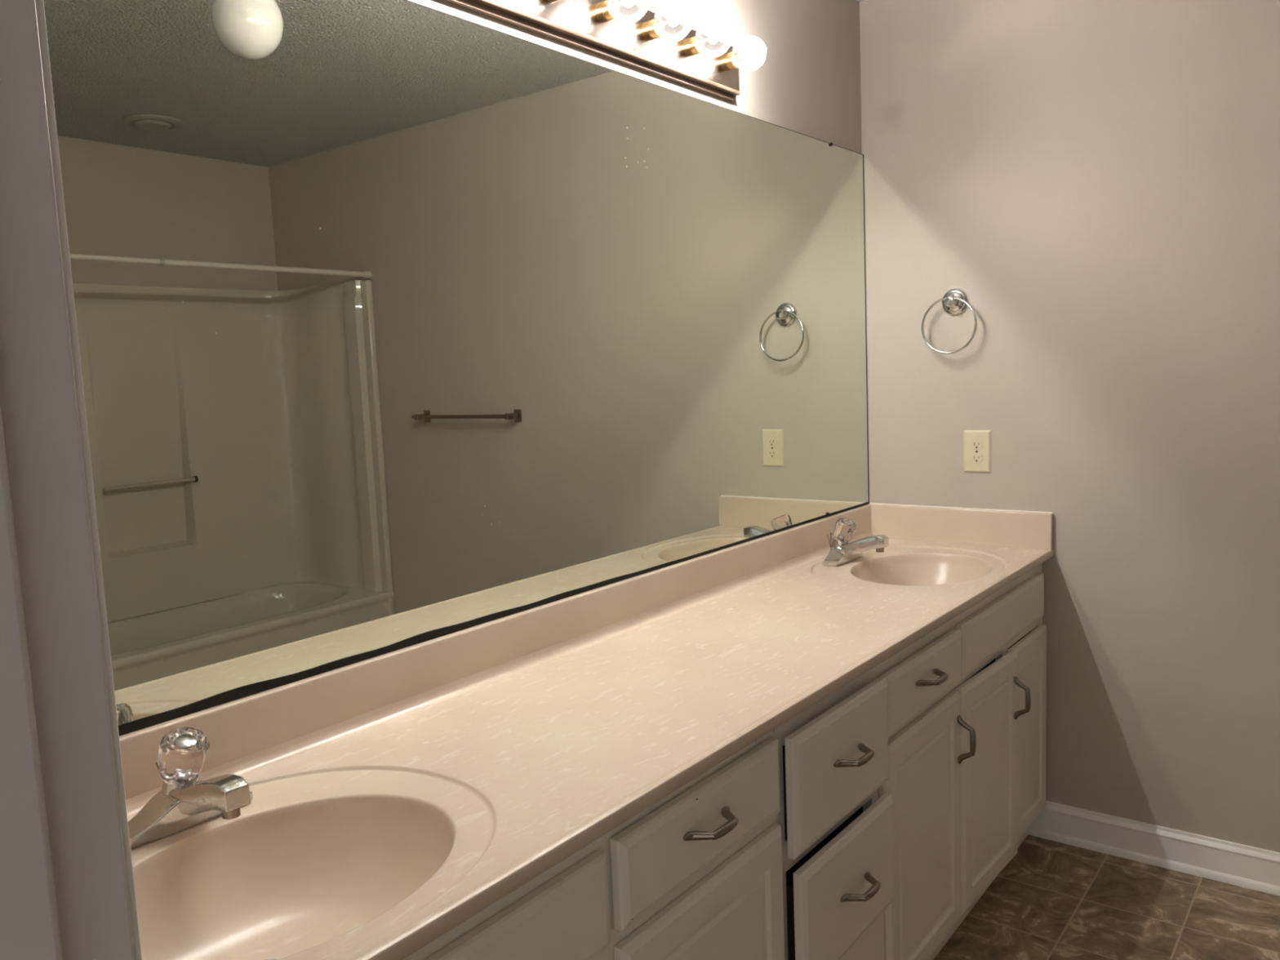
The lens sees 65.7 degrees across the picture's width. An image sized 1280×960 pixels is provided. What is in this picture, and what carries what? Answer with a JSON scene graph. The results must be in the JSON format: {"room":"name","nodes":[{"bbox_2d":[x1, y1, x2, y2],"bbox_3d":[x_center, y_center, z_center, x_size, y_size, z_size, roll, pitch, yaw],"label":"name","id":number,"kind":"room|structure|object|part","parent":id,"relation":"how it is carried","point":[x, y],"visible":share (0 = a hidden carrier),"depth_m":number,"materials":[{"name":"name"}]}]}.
{"room":"bathroom","nodes":[
{"label":"bathroom","id":0,"kind":"room"},
{"bbox_2d":[408,0,862,154],"bbox_3d":[-0.582,0.026,1.509,0.115,2.452,4.083,2,8,37],"label":"wall","id":1,"kind":"structure","parent":0,"point":[808,82],"depth_m":2.62,"materials":[{"name":"beige paint"}]},
{"bbox_2d":[43,0,869,735],"bbox_3d":[-0.112,-0.305,2.000,0.011,1.066,2.664,2,8,37],"label":"wall mirror","id":2,"kind":"object","parent":1,"relation":"attached to","point":[400,324],"visible":0.98,"depth_m":1.65,"materials":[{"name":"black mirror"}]},
{"bbox_2d":[119,504,871,799],"bbox_3d":[-0.091,0.287,2.054,0.019,0.121,2.648,2,8,37],"label":"backsplash","id":3,"kind":"structure","parent":1,"relation":"attached to","point":[239,728],"depth_m":1.71,"materials":[{"name":"beige stone"}]},
{"bbox_2d":[444,0,767,101],"bbox_3d":[-0.090,-0.921,1.894,0.132,0.138,1.202,2,8,37],"label":"vanity light bar","id":4,"kind":"object","parent":1,"relation":"attached to","point":[637,33],"visible":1,"depth_m":2.07,"materials":[{"name":"gold metal"}]},
{"bbox_2d":[546,0,559,3],"bbox_3d":[-0.157,-0.916,1.852,0.034,0.038,0.038,2,8,37],"label":"socket","id":5,"kind":"object","parent":4,"relation":"attached to","point":[548,1],"depth_m":1.86,"materials":[{"name":"gold metal"}]},
{"bbox_3d":[-0.115,-0.920,1.819,0.080,0.081,0.081,2,8,37],"label":"light bulb","id":6,"kind":"part","parent":4,"relation":"part of","materials":[{"name":"white glass"}]},
{"bbox_2d":[595,0,619,22],"bbox_3d":[-0.064,-0.933,1.971,0.034,0.038,0.038,2,8,37],"label":"socket","id":7,"kind":"object","parent":4,"relation":"attached to","point":[606,11],"depth_m":1.96,"materials":[{"name":"gold metal"}]},
{"bbox_3d":[-0.046,-0.939,1.956,0.022,0.016,0.016,2,8,37],"label":"glass mount","id":8,"kind":"part","parent":4,"relation":"part of","materials":[{"name":"white glass"}]},
{"bbox_3d":[-0.126,-0.922,1.921,0.003,0.099,1.200,2,8,37],"label":"plate","id":9,"kind":"part","parent":4,"relation":"part of","materials":[{"name":"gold metal"}]},
{"bbox_3d":[-0.023,-0.937,1.939,0.080,0.081,0.081,2,8,37],"label":"light bulb","id":10,"kind":"part","parent":4,"relation":"part of","materials":[{"name":"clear glass"}]},
{"bbox_2d":[641,18,664,40],"bbox_3d":[0.028,-0.950,2.091,0.034,0.038,0.038,2,8,37],"label":"socket","id":11,"kind":"object","parent":4,"relation":"attached to","point":[652,29],"depth_m":2.08,"materials":[{"name":"gold metal"}]},
{"bbox_3d":[0.046,-0.956,2.076,0.022,0.016,0.016,2,8,37],"label":"glass mount","id":12,"kind":"part","parent":4,"relation":"part of","materials":[{"name":"white glass"}]},
{"bbox_3d":[0.069,-0.955,2.058,0.080,0.081,0.081,2,8,37],"label":"light bulb","id":13,"kind":"part","parent":4,"relation":"part of","materials":[{"name":"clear glass"}]},
{"bbox_2d":[682,35,704,57],"bbox_3d":[0.120,-0.968,2.210,0.034,0.038,0.038,2,8,37],"label":"socket","id":14,"kind":"object","parent":4,"relation":"attached to","point":[692,46],"depth_m":2.20,"materials":[{"name":"gold metal"}]},
{"bbox_3d":[0.138,-0.973,2.196,0.022,0.016,0.016,2,8,37],"label":"glass mount","id":15,"kind":"part","parent":4,"relation":"part of","materials":[{"name":"white glass"}]},
{"bbox_3d":[0.162,-0.972,2.178,0.080,0.081,0.081,2,8,37],"label":"light bulb","id":16,"kind":"part","parent":4,"relation":"part of","materials":[{"name":"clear glass"}]},
{"bbox_2d":[720,51,740,71],"bbox_3d":[0.212,-0.985,2.330,0.034,0.038,0.038,2,8,37],"label":"socket","id":17,"kind":"object","parent":4,"relation":"attached to","point":[730,60],"depth_m":2.32,"materials":[{"name":"gold metal"}]},
{"bbox_3d":[0.231,-0.990,2.315,0.022,0.016,0.016,2,8,37],"label":"glass mount","id":18,"kind":"part","parent":4,"relation":"part of","materials":[{"name":"white glass"}]},
{"bbox_3d":[0.254,-0.989,2.297,0.080,0.081,0.081,2,8,37],"label":"light bulb","id":19,"kind":"part","parent":4,"relation":"part of","materials":[{"name":"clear glass"}]},
{"bbox_2d":[859,0,1279,852],"bbox_3d":[1.976,-0.155,2.178,3.350,2.452,0.115,2,8,37],"label":"wall","id":20,"kind":"structure","parent":0,"point":[1099,180],"depth_m":2.66,"materials":[{"name":"beige paint"}]},
{"bbox_2d":[921,288,977,354],"bbox_3d":[0.897,-0.458,2.860,0.163,0.188,0.052,2,8,37],"label":"towel ring","id":21,"kind":"object","parent":20,"relation":"attached to","point":[954,301],"visible":1,"depth_m":2.85,"materials":[{"name":"silver metal"}]},
{"bbox_2d":[963,430,991,472],"bbox_3d":[0.979,-0.083,2.879,0.079,0.124,0.008,2,8,37],"label":"wall outlet","id":22,"kind":"object","parent":20,"relation":"attached to","point":[977,443],"visible":1,"depth_m":2.88,"materials":[{"name":"beige plastic"}]},
{"bbox_2d":[970,453,982,462],"bbox_3d":[0.978,-0.063,2.878,0.034,0.027,0.002,2,8,37],"label":"receptacle","id":23,"kind":"object","parent":22,"relation":"attached to","point":[975,458],"depth_m":2.88,"materials":[{"name":"beige plastic"}]},
{"bbox_2d":[970,440,982,449],"bbox_3d":[0.976,-0.102,2.874,0.034,0.027,0.002,2,8,37],"label":"receptacle","id":24,"kind":"object","parent":22,"relation":"attached to","point":[975,444],"depth_m":2.87,"materials":[{"name":"beige plastic"}]},
{"bbox_2d":[1028,800,1279,896],"bbox_3d":[1.889,1.015,2.323,1.888,0.104,0.026,2,8,37],"label":"baseboard","id":25,"kind":"structure","parent":20,"relation":"attached to","point":[1253,868],"depth_m":2.68,"materials":[{"name":"white paint"}]},
{"bbox_2d":[933,835,1279,959],"bbox_3d":[0.788,1.322,0.710,3.350,0.060,4.198,2,8,37],"label":"floor","id":26,"kind":"structure","parent":0,"point":[1052,900],"depth_m":2.46,"materials":[{"name":"brown tile"}]},
{"bbox_2d":[403,562,1046,959],"bbox_3d":[0.171,0.767,1.934,0.611,0.824,2.664,2,8,37],"label":"vanity cabinet","id":27,"kind":"object","parent":26,"relation":"on","point":[870,823],"visible":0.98,"depth_m":1.74,"materials":[{"name":"white paint"}]},
{"bbox_2d":[119,502,1053,959],"bbox_3d":[0.132,0.347,1.904,0.558,0.236,2.668,2,8,37],"label":"countertop","id":28,"kind":"structure","parent":27,"relation":"on","point":[400,795],"depth_m":1.50,"materials":[{"name":"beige stone"}]},
{"bbox_2d":[128,727,253,848],"bbox_3d":[-0.551,0.380,1.243,0.170,0.122,0.160,2,8,37],"label":"faucet","id":29,"kind":"object","parent":28,"relation":"on","point":[184,802],"visible":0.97,"depth_m":1.23,"materials":[{"name":"silver metal"}]},
{"bbox_3d":[-0.618,0.399,1.287,0.016,0.078,0.006,-6,7,-30],"label":"lift rod","id":30,"kind":"part","parent":29,"relation":"part of","materials":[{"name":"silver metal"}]},
{"bbox_3d":[-0.582,0.353,1.263,0.067,0.069,0.057,2,8,37],"label":"knob","id":31,"kind":"part","parent":29,"relation":"part of","materials":[{"name":"clear plastic"}]},
{"bbox_3d":[-0.540,0.391,1.236,0.144,0.059,0.041,2,8,37],"label":"spout","id":32,"kind":"part","parent":29,"relation":"part of","materials":[{"name":"silver metal"}]},
{"bbox_2d":[130,763,502,959],"bbox_3d":[-0.434,0.506,1.161,0.494,0.130,0.574,2,8,37],"label":"sink basin","id":33,"kind":"object","parent":28,"relation":"in","point":[324,861],"depth_m":1.26,"materials":[{"name":"beige ceramic"}]},
{"bbox_2d":[822,517,888,566],"bbox_3d":[0.599,0.167,2.732,0.170,0.122,0.160,2,8,37],"label":"faucet","id":34,"kind":"object","parent":28,"relation":"on","point":[841,552],"visible":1,"depth_m":2.72,"materials":[{"name":"silver metal"}]},
{"bbox_3d":[0.532,0.186,2.776,0.016,0.078,0.006,-6,7,-30],"label":"lift rod","id":35,"kind":"part","parent":34,"relation":"part of","materials":[{"name":"silver metal"}]},
{"bbox_3d":[0.568,0.140,2.753,0.067,0.069,0.057,2,8,37],"label":"knob","id":36,"kind":"part","parent":34,"relation":"part of","materials":[{"name":"clear plastic"}]},
{"bbox_3d":[0.610,0.178,2.726,0.144,0.059,0.041,2,8,37],"label":"spout","id":37,"kind":"part","parent":34,"relation":"part of","materials":[{"name":"silver metal"}]},
{"bbox_2d":[808,545,1009,589],"bbox_3d":[0.721,0.292,2.657,0.494,0.130,0.594,2,8,37],"label":"sink basin","id":38,"kind":"object","parent":28,"relation":"in","point":[899,566],"depth_m":2.78,"materials":[{"name":"beige ceramic"}]},
{"bbox_3d":[0.096,0.498,1.434,0.018,0.122,0.412,2,8,37],"label":"drawer","id":39,"kind":"part","parent":27,"relation":"part of","materials":[{"name":"white paint"}]},
{"bbox_3d":[0.112,0.860,1.478,0.018,0.556,0.418,2,8,37],"label":"door","id":40,"kind":"part","parent":27,"relation":"part of","materials":[{"name":"white paint"}]},
{"bbox_3d":[0.109,0.490,1.403,0.042,0.014,0.113,2,8,37],"label":"handle","id":41,"kind":"part","parent":27,"relation":"part of","materials":[{"name":"silver metal"}]},
{"bbox_3d":[0.359,0.499,1.758,0.018,0.204,0.372,2,8,37],"label":"drawer","id":42,"kind":"part","parent":27,"relation":"part of","materials":[{"name":"white paint"}]},
{"bbox_3d":[0.376,0.734,1.780,0.018,0.217,0.370,2,8,37],"label":"drawer","id":43,"kind":"part","parent":27,"relation":"part of","materials":[{"name":"white paint"}]},
{"bbox_3d":[0.383,0.486,1.741,0.042,0.014,0.113,2,8,37],"label":"handle","id":44,"kind":"part","parent":27,"relation":"part of","materials":[{"name":"silver metal"}]},
{"bbox_3d":[0.400,0.728,1.763,0.042,0.014,0.113,2,8,37],"label":"handle","id":45,"kind":"part","parent":27,"relation":"part of","materials":[{"name":"silver metal"}]},
{"bbox_3d":[0.369,0.968,1.820,0.018,0.234,0.372,2,8,37],"label":"drawer","id":46,"kind":"part","parent":27,"relation":"part of","materials":[{"name":"white paint"}]},
{"bbox_3d":[0.609,0.773,2.122,0.018,0.546,0.410,2,8,37],"label":"door","id":47,"kind":"part","parent":27,"relation":"part of","materials":[{"name":"white paint"}]},
{"bbox_3d":[0.598,0.420,2.082,0.018,0.125,0.406,2,8,37],"label":"drawer","id":48,"kind":"part","parent":27,"relation":"part of","materials":[{"name":"white paint"}]},
{"bbox_3d":[0.611,0.410,2.050,0.042,0.014,0.113,2,8,37],"label":"handle","id":49,"kind":"part","parent":27,"relation":"part of","materials":[{"name":"silver metal"}]},
{"bbox_3d":[0.734,0.587,2.228,0.042,0.113,0.014,2,8,37],"label":"handle","id":50,"kind":"part","parent":27,"relation":"part of","materials":[{"name":"silver metal"}]},
{"bbox_3d":[0.856,0.729,2.429,0.018,0.546,0.364,3,8,40],"label":"door","id":51,"kind":"part","parent":27,"relation":"part of","materials":[{"name":"white paint"}]},
{"bbox_3d":[0.966,0.554,2.504,0.042,0.113,0.014,3,8,40],"label":"handle","id":52,"kind":"part","parent":27,"relation":"part of","materials":[{"name":"silver metal"}]},
{"bbox_3d":[1.061,0.692,2.708,0.018,0.540,0.304,2,8,37],"label":"door","id":53,"kind":"part","parent":27,"relation":"part of","materials":[{"name":"white paint"}]},
{"bbox_3d":[0.286,0.158,-0.012,3.120,2.452,0.115,2,8,37],"label":"wall","id":54,"kind":"structure","parent":0,"visible":0},
{"bbox_2d":[0,404,62,959],"bbox_3d":[0.028,0.350,0.222,0.760,2.040,0.035,2,8,37],"label":"trim","id":55,"kind":"structure","parent":54,"relation":"attached to","point":[29,930],"depth_m":0.43,"materials":[{"name":"white paint"}]},
{"bbox_2d":[0,0,134,959],"bbox_3d":[0.025,0.341,0.217,0.800,2.060,0.115,2,8,37],"label":"trim","id":56,"kind":"structure","parent":54,"relation":"attached to","point":[38,398],"depth_m":0.45,"materials":[{"name":"white paint"}]},
{"bbox_2d":[35,0,142,959],"bbox_3d":[0.062,0.314,0.265,0.882,2.101,0.013,2,8,37],"label":"trim","id":57,"kind":"structure","parent":54,"relation":"attached to","point":[40,11],"depth_m":0.46,"materials":[{"name":"white paint"}]}
]}

